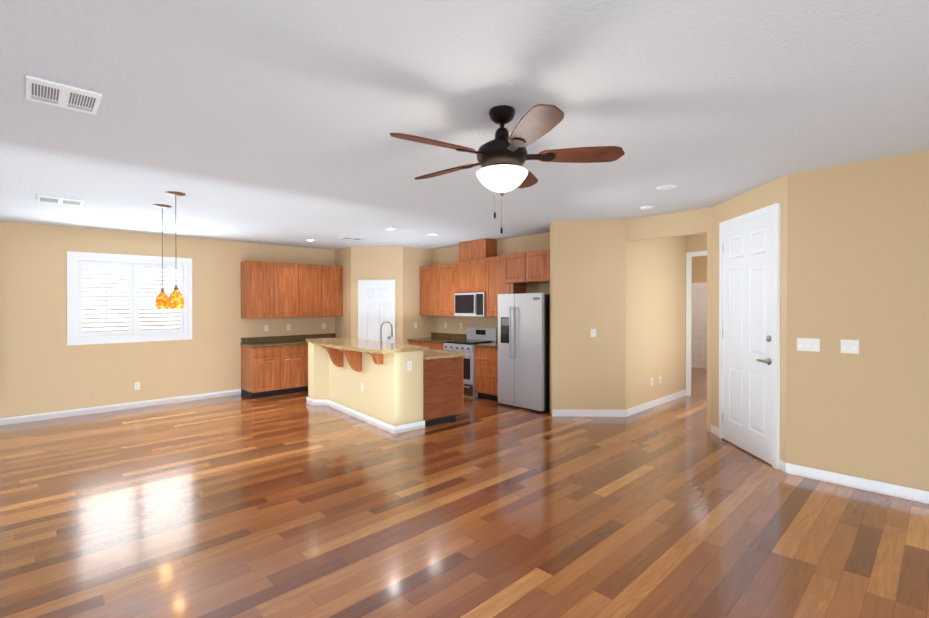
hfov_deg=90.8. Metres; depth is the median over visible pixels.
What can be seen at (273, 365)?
base cabinet
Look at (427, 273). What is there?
upper cabinet
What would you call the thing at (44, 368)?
wall
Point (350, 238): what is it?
ceiling vent
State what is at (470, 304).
microwave
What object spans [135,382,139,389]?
electrical outlet
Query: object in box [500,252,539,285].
upper cabinet
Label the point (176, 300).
pendant light
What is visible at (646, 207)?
smoke detector
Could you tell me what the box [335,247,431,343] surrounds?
wall
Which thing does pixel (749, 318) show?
entry door
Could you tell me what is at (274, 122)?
ceiling
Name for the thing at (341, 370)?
kitchen island
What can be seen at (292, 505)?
floor
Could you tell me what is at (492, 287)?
upper cabinet
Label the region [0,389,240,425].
baseboard
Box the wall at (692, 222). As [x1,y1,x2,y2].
[626,207,711,431]
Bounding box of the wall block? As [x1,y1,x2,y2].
[550,220,685,414]
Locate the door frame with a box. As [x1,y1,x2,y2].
[686,251,706,395]
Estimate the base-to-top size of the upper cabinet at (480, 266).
0.586 m
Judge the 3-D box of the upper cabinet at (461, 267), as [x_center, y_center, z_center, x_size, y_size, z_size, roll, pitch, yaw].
[0.098,-0.588,8.475,0.331,0.586,0.380,0,0,-44]
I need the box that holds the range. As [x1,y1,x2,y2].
[443,327,497,397]
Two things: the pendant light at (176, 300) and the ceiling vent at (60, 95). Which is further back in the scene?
the pendant light at (176, 300)
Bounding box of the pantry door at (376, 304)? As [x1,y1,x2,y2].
[358,280,394,342]
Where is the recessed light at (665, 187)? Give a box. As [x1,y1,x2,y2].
[656,185,677,189]
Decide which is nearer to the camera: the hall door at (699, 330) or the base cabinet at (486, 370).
the base cabinet at (486, 370)
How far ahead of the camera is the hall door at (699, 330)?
11.21 m
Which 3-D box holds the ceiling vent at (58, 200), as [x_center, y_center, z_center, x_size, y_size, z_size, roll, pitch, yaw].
[-4.406,-1.177,4.992,0.370,0.016,0.360,0,0,-44]
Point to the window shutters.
(134, 328)
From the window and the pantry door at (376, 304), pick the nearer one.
the window
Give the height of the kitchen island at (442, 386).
0.778 m
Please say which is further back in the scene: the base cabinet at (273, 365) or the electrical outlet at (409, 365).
the base cabinet at (273, 365)
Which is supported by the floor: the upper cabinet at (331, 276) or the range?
the range
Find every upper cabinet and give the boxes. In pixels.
[241,261,272,317]
[273,262,300,316]
[301,264,320,316]
[321,265,342,316]
[420,266,435,315]
[436,263,455,315]
[456,258,467,292]
[459,238,496,261]
[468,258,483,292]
[484,254,525,316]
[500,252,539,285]
[524,249,549,282]
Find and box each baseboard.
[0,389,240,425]
[306,397,424,433]
[552,409,623,416]
[624,390,685,416]
[710,424,783,471]
[784,462,928,503]
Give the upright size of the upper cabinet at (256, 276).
1.020 m
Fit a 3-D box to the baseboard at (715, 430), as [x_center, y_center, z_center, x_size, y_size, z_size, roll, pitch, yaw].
[2.991,1.457,4.905,0.974,0.095,0.970,0,0,-44]
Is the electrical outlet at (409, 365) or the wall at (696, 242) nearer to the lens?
the electrical outlet at (409, 365)
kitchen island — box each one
[306,337,428,425]
[423,357,462,413]
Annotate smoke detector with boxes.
[641,205,651,209]
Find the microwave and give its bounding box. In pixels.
[455,292,485,316]
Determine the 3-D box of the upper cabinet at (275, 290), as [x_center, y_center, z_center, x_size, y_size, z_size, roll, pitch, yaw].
[-3.408,-0.348,8.583,0.461,1.020,0.330,0,0,-44]
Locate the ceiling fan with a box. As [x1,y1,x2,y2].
[390,104,624,233]
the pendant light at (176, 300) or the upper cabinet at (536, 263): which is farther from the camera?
the upper cabinet at (536, 263)
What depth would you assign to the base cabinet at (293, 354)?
8.29 m
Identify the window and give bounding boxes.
[67,251,191,345]
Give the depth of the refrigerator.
6.83 m
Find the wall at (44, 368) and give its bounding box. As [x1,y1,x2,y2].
[0,221,334,417]
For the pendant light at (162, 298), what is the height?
1.195 m
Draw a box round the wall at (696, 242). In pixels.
[685,233,706,389]
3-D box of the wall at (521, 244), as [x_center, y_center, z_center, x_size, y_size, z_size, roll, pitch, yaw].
[0.561,0.131,8.362,0.160,2.758,3.410,0,0,-44]
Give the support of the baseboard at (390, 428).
attached to the kitchen island at (341, 370)
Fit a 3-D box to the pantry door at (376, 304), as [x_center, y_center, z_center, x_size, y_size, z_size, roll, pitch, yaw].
[-1.729,0.468,9.018,0.540,2.095,0.533,0,0,-44]
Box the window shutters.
[74,257,186,338]
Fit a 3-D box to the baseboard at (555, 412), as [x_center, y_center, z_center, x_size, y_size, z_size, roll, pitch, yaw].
[1.731,1.457,6.414,0.705,0.102,0.724,0,0,-44]
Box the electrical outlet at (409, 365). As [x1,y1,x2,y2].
[407,361,411,370]
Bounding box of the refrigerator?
[498,293,549,412]
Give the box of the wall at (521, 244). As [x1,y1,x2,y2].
[432,232,549,333]
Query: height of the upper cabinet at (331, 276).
1.020 m
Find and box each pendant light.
[153,204,171,308]
[165,191,185,308]
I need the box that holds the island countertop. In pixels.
[423,349,465,360]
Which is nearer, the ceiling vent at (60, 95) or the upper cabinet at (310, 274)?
the ceiling vent at (60, 95)
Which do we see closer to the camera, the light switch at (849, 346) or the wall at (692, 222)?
the light switch at (849, 346)
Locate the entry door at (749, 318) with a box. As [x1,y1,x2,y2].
[719,203,780,468]
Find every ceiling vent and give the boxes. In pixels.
[26,75,101,114]
[37,195,83,206]
[338,236,364,239]
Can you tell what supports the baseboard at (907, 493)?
attached to the wall
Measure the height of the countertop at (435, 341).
1.023 m
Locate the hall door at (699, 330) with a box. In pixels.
[691,282,706,368]
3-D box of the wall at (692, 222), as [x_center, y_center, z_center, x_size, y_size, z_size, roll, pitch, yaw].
[2.679,0.127,6.011,0.120,2.741,1.125,0,0,-44]
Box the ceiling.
[0,0,928,256]
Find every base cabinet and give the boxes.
[240,341,279,397]
[268,341,307,393]
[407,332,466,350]
[473,342,497,400]
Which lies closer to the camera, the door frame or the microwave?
the door frame
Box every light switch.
[591,329,595,336]
[797,338,819,351]
[841,339,858,353]
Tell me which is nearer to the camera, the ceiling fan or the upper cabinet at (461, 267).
the ceiling fan
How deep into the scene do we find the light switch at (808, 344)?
4.08 m
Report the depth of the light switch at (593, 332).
6.39 m
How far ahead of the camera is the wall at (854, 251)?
3.87 m
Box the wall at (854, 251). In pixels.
[711,150,928,490]
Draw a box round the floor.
[0,367,928,617]
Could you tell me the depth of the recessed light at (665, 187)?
4.61 m
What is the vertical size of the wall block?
2.758 m
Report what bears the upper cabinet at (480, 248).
attached to the wall at (521, 244)
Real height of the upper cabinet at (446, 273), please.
0.997 m
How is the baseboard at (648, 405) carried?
attached to the wall

